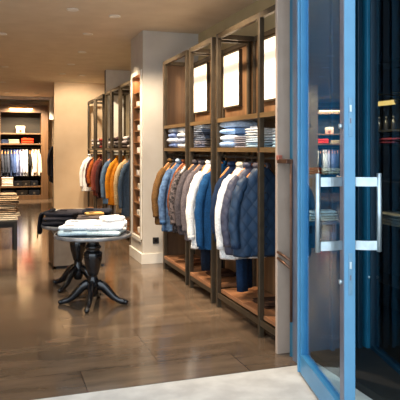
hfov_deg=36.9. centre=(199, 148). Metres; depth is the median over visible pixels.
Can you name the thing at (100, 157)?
jacket
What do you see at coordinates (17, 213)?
trousers
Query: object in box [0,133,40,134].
shelf
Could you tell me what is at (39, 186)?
shelf
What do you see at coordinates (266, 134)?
shirt
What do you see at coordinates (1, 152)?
shirt
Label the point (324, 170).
sweater
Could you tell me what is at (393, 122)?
bottle
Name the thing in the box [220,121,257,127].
shirt
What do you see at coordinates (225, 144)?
shirt
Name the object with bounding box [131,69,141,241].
niche
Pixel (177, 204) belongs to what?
jacket
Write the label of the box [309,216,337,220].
jeans
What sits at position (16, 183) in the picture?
shoe box
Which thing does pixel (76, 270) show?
pedestal table
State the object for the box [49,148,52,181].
coat
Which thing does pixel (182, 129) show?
shirt
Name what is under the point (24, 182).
shoe box
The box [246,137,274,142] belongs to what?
shirt
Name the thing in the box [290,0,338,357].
wall
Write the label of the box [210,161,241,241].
jacket
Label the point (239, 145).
shirt
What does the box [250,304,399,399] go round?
floor
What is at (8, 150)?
shirt
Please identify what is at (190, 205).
jacket
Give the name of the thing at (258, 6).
wall
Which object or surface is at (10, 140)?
sweater
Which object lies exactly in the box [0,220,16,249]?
table
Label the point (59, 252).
cube
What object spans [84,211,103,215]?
jeans
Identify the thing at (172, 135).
shirt
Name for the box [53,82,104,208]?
wall
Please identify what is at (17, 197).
trousers
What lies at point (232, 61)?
light panel
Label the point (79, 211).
jeans
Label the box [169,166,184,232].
jacket
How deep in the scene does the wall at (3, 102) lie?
20.33 m
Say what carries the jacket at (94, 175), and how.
hanging from the hanger
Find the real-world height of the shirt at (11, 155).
0.885 m
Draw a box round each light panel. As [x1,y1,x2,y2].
[194,62,209,113]
[223,49,241,108]
[264,34,274,102]
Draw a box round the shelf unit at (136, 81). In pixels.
[133,78,139,234]
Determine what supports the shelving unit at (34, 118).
on the floor at (168, 330)
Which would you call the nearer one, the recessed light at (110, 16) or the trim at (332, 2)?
the trim at (332, 2)
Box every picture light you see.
[9,107,32,108]
[378,92,399,105]
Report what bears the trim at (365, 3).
attached to the wall at (319, 10)
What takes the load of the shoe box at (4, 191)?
on the shelving unit at (34, 118)
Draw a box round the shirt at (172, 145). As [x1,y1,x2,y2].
[169,143,179,147]
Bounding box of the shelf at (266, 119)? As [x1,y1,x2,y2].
[240,117,274,122]
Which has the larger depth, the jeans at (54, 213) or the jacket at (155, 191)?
the jacket at (155, 191)
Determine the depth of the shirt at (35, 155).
19.63 m
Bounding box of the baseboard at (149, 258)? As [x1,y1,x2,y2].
[129,245,162,263]
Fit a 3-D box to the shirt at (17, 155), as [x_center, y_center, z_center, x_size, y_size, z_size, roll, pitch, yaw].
[-5.976,0.438,19.660,0.130,0.885,0.561,0,0,-10]
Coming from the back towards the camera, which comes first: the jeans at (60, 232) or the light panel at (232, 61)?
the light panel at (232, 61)
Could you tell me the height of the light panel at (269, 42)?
0.650 m
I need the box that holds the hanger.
[220,154,236,177]
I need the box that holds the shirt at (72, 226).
[58,223,88,229]
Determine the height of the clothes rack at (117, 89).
2.850 m
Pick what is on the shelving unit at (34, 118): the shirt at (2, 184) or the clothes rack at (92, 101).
the shirt at (2, 184)
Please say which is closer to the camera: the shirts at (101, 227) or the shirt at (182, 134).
the shirts at (101, 227)
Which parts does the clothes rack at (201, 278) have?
post, platform rail, post, frame, post, panel, post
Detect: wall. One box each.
[0,100,52,197]
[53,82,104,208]
[198,0,274,60]
[275,0,289,353]
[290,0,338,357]
[378,0,399,61]
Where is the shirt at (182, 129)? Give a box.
[177,127,195,132]
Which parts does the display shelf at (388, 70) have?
shelf, shelf, shelf, shelf, shelf, shelf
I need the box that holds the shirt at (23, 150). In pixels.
[22,149,24,175]
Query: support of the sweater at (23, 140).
on the shelving unit at (34, 118)
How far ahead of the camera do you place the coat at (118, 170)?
11.05 m
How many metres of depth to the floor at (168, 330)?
5.46 m
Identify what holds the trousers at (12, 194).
on the trousers at (17, 197)
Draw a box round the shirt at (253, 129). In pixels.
[245,126,273,132]
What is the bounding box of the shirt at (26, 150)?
[25,149,27,175]
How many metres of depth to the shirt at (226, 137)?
5.98 m
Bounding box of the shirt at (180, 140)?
[177,138,200,142]
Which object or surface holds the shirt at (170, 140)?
on the shirt at (172, 145)
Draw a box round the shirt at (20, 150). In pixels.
[19,149,22,175]
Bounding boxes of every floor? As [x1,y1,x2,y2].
[0,198,316,399]
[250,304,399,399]
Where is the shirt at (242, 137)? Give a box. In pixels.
[234,136,249,139]
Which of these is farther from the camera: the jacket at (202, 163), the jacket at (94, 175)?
the jacket at (94, 175)
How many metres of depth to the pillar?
12.94 m
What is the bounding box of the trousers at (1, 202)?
[0,201,18,204]
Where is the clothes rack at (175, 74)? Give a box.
[163,50,221,284]
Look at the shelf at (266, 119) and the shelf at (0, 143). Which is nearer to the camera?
the shelf at (266, 119)
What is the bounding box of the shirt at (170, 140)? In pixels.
[167,138,178,142]
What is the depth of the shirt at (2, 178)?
19.35 m
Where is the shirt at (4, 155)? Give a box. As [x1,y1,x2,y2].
[3,149,6,175]
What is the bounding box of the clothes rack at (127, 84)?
[120,80,130,243]
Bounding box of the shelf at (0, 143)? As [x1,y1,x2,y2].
[0,143,40,144]
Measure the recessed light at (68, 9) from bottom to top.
0.015 m
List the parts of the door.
rail, lock plate, lock plate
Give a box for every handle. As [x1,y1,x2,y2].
[276,155,292,321]
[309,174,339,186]
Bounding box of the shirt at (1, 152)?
[0,149,4,175]
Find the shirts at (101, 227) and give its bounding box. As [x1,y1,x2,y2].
[87,223,123,230]
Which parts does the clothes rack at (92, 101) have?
post, post, frame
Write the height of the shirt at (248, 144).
0.047 m
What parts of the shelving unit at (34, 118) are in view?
panel, rail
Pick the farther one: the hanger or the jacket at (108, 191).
the jacket at (108, 191)
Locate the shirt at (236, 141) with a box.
[233,140,256,143]
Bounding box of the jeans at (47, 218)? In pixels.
[43,216,75,220]
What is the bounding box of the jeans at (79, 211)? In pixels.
[57,209,82,215]
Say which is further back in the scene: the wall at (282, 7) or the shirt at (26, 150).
the shirt at (26, 150)
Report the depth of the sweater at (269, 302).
5.60 m
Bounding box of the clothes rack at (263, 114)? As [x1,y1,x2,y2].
[216,4,274,336]
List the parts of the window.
frame, sill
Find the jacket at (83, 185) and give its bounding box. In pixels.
[79,154,93,190]
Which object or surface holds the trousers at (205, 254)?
hanging from the clothes rack at (201, 278)
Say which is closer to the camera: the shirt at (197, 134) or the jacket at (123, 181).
the shirt at (197, 134)
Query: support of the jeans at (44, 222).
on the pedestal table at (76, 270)
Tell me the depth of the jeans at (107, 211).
7.30 m
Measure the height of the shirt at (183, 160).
0.795 m
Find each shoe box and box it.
[3,190,13,192]
[14,180,21,185]
[16,189,27,194]
[22,180,29,185]
[28,189,39,194]
[30,180,37,185]
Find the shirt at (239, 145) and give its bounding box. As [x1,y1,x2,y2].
[235,144,247,147]
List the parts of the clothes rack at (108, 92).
post, post, frame, post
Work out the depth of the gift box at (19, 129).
19.56 m
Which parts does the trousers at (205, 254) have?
trouser leg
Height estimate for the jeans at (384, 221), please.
0.058 m
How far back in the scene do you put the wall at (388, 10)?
6.12 m
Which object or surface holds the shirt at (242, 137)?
on the shirt at (236, 141)
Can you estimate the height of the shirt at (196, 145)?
0.044 m
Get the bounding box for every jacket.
[79,154,93,190]
[86,154,99,186]
[90,154,101,195]
[93,158,101,195]
[100,155,115,203]
[105,155,117,204]
[111,155,126,203]
[118,161,128,216]
[151,158,172,224]
[158,159,181,231]
[161,158,183,181]
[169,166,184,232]
[174,159,204,234]
[181,160,205,241]
[194,160,227,249]
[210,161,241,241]
[215,162,264,259]
[220,162,257,254]
[228,163,274,257]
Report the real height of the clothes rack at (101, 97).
2.850 m
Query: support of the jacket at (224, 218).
hanging from the hanger
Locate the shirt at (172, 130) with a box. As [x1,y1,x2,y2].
[168,128,180,132]
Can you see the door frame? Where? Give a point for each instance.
(294, 1)
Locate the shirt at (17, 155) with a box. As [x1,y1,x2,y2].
[16,149,18,175]
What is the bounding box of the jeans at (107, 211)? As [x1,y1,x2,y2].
[82,208,112,214]
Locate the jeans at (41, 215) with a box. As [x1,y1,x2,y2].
[37,208,55,237]
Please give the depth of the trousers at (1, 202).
9.85 m
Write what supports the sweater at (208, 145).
on the clothes rack at (201, 278)
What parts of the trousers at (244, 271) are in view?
trouser leg, trouser leg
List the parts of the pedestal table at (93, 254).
leg, leg, leg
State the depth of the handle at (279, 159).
4.67 m
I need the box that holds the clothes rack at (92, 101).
[88,99,101,207]
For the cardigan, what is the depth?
14.79 m
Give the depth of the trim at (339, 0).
4.82 m
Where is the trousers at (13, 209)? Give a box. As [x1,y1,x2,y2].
[0,207,16,212]
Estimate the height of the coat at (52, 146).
1.205 m
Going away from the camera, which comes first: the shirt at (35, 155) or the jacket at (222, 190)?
the jacket at (222, 190)
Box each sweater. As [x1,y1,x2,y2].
[9,139,19,142]
[21,138,33,142]
[184,257,200,265]
[204,138,222,142]
[204,143,222,147]
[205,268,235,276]
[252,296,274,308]
[309,167,321,173]
[320,168,339,173]
[379,138,399,144]
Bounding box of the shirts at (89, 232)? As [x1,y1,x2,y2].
[85,229,123,235]
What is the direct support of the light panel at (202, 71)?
attached to the clothes rack at (175, 74)
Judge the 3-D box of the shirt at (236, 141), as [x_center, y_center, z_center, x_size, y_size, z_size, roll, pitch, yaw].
[0.483,-0.069,5.811,0.240,0.037,0.251,0,0,-22]
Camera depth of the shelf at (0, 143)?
19.47 m
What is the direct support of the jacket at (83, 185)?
hanging from the hanger
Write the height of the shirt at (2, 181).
0.100 m
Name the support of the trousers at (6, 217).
on the table at (7, 223)
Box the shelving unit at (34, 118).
[0,104,47,199]
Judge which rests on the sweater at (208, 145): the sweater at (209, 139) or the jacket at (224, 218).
the sweater at (209, 139)
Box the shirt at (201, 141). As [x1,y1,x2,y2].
[195,140,206,143]
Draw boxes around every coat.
[47,146,52,180]
[48,147,52,181]
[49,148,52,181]
[50,150,52,182]
[95,161,101,198]
[113,156,128,212]
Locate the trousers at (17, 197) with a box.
[0,196,18,200]
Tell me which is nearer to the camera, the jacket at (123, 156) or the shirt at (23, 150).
the jacket at (123, 156)
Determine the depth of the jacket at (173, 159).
7.94 m
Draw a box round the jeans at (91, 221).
[65,219,95,223]
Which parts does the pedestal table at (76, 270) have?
leg, leg, leg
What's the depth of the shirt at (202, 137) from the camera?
6.85 m
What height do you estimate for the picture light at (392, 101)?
0.116 m
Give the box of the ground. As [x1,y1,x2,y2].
[35,363,371,399]
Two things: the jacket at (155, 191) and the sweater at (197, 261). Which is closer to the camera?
the sweater at (197, 261)
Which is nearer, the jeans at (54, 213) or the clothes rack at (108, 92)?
the jeans at (54, 213)
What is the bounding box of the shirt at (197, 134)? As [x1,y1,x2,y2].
[194,133,223,136]
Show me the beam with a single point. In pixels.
(10, 98)
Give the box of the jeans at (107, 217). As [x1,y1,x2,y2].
[99,215,124,220]
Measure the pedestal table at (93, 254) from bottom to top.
0.762 m
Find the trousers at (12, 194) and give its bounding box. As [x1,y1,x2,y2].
[0,192,16,197]
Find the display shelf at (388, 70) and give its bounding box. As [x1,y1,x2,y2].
[378,57,399,312]
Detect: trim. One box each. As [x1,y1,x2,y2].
[49,100,52,119]
[330,0,334,350]
[339,0,339,347]
[355,0,361,347]
[362,0,369,347]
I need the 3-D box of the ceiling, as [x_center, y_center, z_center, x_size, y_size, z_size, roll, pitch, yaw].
[-4.106,-1.750,11.992,6.000,0.100,17.050,0,0,-19]
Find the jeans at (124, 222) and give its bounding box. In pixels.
[95,220,126,224]
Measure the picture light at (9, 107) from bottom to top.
0.064 m
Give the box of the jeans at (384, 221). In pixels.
[382,218,399,226]
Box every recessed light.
[67,8,78,11]
[109,15,120,17]
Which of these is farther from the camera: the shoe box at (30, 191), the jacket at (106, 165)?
the shoe box at (30, 191)
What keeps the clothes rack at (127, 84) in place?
on the floor at (168, 330)
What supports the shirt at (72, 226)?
on the jeans at (60, 232)
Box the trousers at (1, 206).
[0,205,16,208]
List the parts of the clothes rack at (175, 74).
post, platform rail, panel, post, frame, panel, post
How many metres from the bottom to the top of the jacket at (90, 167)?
0.795 m
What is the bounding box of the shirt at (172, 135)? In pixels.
[168,133,178,137]
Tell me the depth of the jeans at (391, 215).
5.48 m
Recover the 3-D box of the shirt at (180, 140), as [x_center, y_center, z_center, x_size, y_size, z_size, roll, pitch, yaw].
[-0.135,-0.113,7.635,0.251,0.069,0.283,0,0,-17]
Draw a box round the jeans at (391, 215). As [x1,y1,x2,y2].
[382,211,399,220]
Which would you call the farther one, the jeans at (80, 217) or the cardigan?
the cardigan
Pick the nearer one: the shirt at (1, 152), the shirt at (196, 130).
the shirt at (196, 130)
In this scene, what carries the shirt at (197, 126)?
on the shirt at (196, 130)
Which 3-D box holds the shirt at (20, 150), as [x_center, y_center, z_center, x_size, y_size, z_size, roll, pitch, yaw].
[-5.886,0.438,19.694,0.118,0.885,0.554,0,0,-21]
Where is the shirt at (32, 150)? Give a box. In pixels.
[31,149,34,175]
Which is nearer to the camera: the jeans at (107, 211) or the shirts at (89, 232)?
the shirts at (89, 232)
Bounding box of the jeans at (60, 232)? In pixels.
[57,230,86,235]
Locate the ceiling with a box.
[0,0,257,96]
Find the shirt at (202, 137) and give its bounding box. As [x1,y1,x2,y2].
[195,136,210,139]
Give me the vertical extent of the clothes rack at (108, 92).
2.850 m
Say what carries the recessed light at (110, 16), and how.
in the ceiling
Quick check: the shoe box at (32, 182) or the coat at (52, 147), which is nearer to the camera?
the coat at (52, 147)
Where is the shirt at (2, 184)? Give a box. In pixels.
[1,183,12,185]
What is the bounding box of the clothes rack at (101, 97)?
[95,94,104,207]
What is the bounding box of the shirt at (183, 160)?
[167,159,184,214]
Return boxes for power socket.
[153,237,158,243]
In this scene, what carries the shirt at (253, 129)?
on the shirt at (266, 134)
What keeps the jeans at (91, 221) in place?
on the jeans
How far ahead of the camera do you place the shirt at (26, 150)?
19.53 m
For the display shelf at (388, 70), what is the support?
on the floor at (374, 377)
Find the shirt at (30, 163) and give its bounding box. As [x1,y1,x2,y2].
[28,149,32,166]
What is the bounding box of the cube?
[48,230,104,268]
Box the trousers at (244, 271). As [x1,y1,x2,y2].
[232,172,252,291]
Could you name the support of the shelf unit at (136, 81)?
attached to the wall pier
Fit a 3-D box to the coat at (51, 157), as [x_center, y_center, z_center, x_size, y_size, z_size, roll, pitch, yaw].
[-4.084,0.398,17.679,0.645,1.205,0.188,0,0,-19]
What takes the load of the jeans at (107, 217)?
on the jeans at (124, 222)
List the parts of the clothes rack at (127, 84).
post, frame, post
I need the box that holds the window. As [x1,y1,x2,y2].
[368,0,399,374]
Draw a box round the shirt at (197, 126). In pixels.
[194,125,222,128]
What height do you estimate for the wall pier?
3.350 m
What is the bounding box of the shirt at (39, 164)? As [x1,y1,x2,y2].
[37,149,41,175]
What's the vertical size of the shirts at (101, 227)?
0.054 m
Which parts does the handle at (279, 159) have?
arm, arm, arm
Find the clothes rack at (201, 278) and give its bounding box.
[189,37,252,302]
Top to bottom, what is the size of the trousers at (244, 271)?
1.170 m
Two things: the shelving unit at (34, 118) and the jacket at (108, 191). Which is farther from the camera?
the shelving unit at (34, 118)
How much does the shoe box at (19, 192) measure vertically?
0.170 m
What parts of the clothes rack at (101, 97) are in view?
post, post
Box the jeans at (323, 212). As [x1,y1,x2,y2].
[309,209,337,215]
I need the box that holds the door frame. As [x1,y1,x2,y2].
[293,0,296,362]
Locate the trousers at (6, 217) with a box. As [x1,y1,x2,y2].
[0,216,17,220]
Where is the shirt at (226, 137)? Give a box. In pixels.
[220,134,254,140]
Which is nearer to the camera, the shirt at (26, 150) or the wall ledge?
the wall ledge
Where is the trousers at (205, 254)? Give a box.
[199,168,222,270]
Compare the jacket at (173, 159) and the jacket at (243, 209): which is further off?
the jacket at (173, 159)
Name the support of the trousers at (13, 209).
on the trousers at (17, 213)
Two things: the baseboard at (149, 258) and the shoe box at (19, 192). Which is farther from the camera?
the shoe box at (19, 192)
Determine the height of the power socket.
0.090 m
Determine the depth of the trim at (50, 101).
19.55 m
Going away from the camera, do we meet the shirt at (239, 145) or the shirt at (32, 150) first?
the shirt at (239, 145)
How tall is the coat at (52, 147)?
1.205 m
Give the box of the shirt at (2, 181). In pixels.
[1,180,12,182]
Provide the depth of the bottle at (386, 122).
5.60 m
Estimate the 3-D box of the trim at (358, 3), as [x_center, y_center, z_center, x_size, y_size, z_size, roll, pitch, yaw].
[1.279,-0.025,4.846,0.040,3.350,0.060,0,0,-19]
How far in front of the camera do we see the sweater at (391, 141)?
5.44 m
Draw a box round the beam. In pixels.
[0,96,52,100]
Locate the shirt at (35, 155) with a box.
[34,149,36,175]
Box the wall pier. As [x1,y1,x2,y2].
[131,30,197,253]
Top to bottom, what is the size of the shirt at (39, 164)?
0.885 m
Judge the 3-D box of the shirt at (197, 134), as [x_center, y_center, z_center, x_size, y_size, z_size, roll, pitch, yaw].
[0.102,-0.168,7.000,0.279,0.046,0.269,0,0,-22]
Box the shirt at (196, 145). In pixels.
[194,144,205,147]
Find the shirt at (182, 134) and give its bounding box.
[177,132,201,137]
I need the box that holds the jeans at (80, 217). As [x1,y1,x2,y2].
[76,215,104,219]
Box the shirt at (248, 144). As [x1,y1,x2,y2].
[246,143,274,146]
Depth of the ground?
4.13 m
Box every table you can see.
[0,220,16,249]
[41,224,88,292]
[54,230,131,312]
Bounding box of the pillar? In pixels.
[106,70,130,217]
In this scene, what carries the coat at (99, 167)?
hanging from the hanger
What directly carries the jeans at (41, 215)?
on the jeans at (54, 213)
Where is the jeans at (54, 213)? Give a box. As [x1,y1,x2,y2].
[44,211,77,215]
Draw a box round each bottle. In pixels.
[378,117,381,129]
[384,116,388,129]
[391,116,395,128]
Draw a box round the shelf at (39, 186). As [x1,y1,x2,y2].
[0,185,40,187]
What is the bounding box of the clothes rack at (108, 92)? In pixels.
[105,90,128,220]
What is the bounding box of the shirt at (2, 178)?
[1,177,12,179]
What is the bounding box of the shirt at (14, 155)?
[13,149,15,175]
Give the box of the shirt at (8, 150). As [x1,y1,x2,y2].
[7,149,9,175]
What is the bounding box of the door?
[297,0,381,399]
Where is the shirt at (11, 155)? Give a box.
[10,149,13,175]
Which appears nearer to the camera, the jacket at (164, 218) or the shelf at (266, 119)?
the shelf at (266, 119)
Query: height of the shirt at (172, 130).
0.086 m
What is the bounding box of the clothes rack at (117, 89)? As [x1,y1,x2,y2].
[111,86,128,225]
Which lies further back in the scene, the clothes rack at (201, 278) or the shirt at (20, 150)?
the shirt at (20, 150)
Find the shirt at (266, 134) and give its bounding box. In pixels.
[245,132,274,137]
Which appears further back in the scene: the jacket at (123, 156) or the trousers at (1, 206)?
the jacket at (123, 156)
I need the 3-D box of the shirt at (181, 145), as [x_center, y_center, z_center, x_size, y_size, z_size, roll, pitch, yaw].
[-0.123,-0.047,7.636,0.251,0.068,0.265,0,0,-21]
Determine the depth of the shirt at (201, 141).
6.86 m
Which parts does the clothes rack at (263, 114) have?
post, frame, platform rail, rail, post, post, panel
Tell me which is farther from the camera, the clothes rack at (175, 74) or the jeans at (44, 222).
the clothes rack at (175, 74)
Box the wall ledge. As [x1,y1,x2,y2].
[309,220,339,232]
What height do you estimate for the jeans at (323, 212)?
0.042 m
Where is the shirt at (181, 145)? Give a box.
[178,143,195,147]
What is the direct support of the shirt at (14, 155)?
hanging from the hanger
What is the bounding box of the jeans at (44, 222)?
[42,220,65,225]
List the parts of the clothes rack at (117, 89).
post, post, frame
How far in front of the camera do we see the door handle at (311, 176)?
4.55 m
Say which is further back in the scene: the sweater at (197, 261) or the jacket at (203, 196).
the sweater at (197, 261)
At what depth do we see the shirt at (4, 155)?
19.32 m
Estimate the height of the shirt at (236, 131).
0.069 m
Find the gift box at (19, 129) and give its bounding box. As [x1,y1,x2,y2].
[16,126,24,132]
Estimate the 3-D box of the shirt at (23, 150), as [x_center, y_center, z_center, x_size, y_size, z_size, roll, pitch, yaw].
[-5.793,0.438,19.729,0.123,0.885,0.560,0,0,-20]
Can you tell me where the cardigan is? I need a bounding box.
[85,155,93,186]
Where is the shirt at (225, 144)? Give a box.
[219,141,237,147]
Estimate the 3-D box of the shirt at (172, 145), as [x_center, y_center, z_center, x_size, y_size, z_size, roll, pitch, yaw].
[-0.244,-0.049,8.028,0.293,0.070,0.311,0,0,-17]
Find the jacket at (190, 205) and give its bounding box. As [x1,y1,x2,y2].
[186,160,210,248]
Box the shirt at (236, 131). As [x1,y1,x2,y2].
[220,128,247,134]
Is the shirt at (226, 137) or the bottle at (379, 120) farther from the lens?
the shirt at (226, 137)
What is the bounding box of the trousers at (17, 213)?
[0,211,19,216]
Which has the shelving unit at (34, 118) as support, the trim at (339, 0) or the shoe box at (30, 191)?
the shoe box at (30, 191)
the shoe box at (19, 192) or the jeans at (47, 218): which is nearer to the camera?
the jeans at (47, 218)
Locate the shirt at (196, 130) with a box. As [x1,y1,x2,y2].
[195,129,222,132]

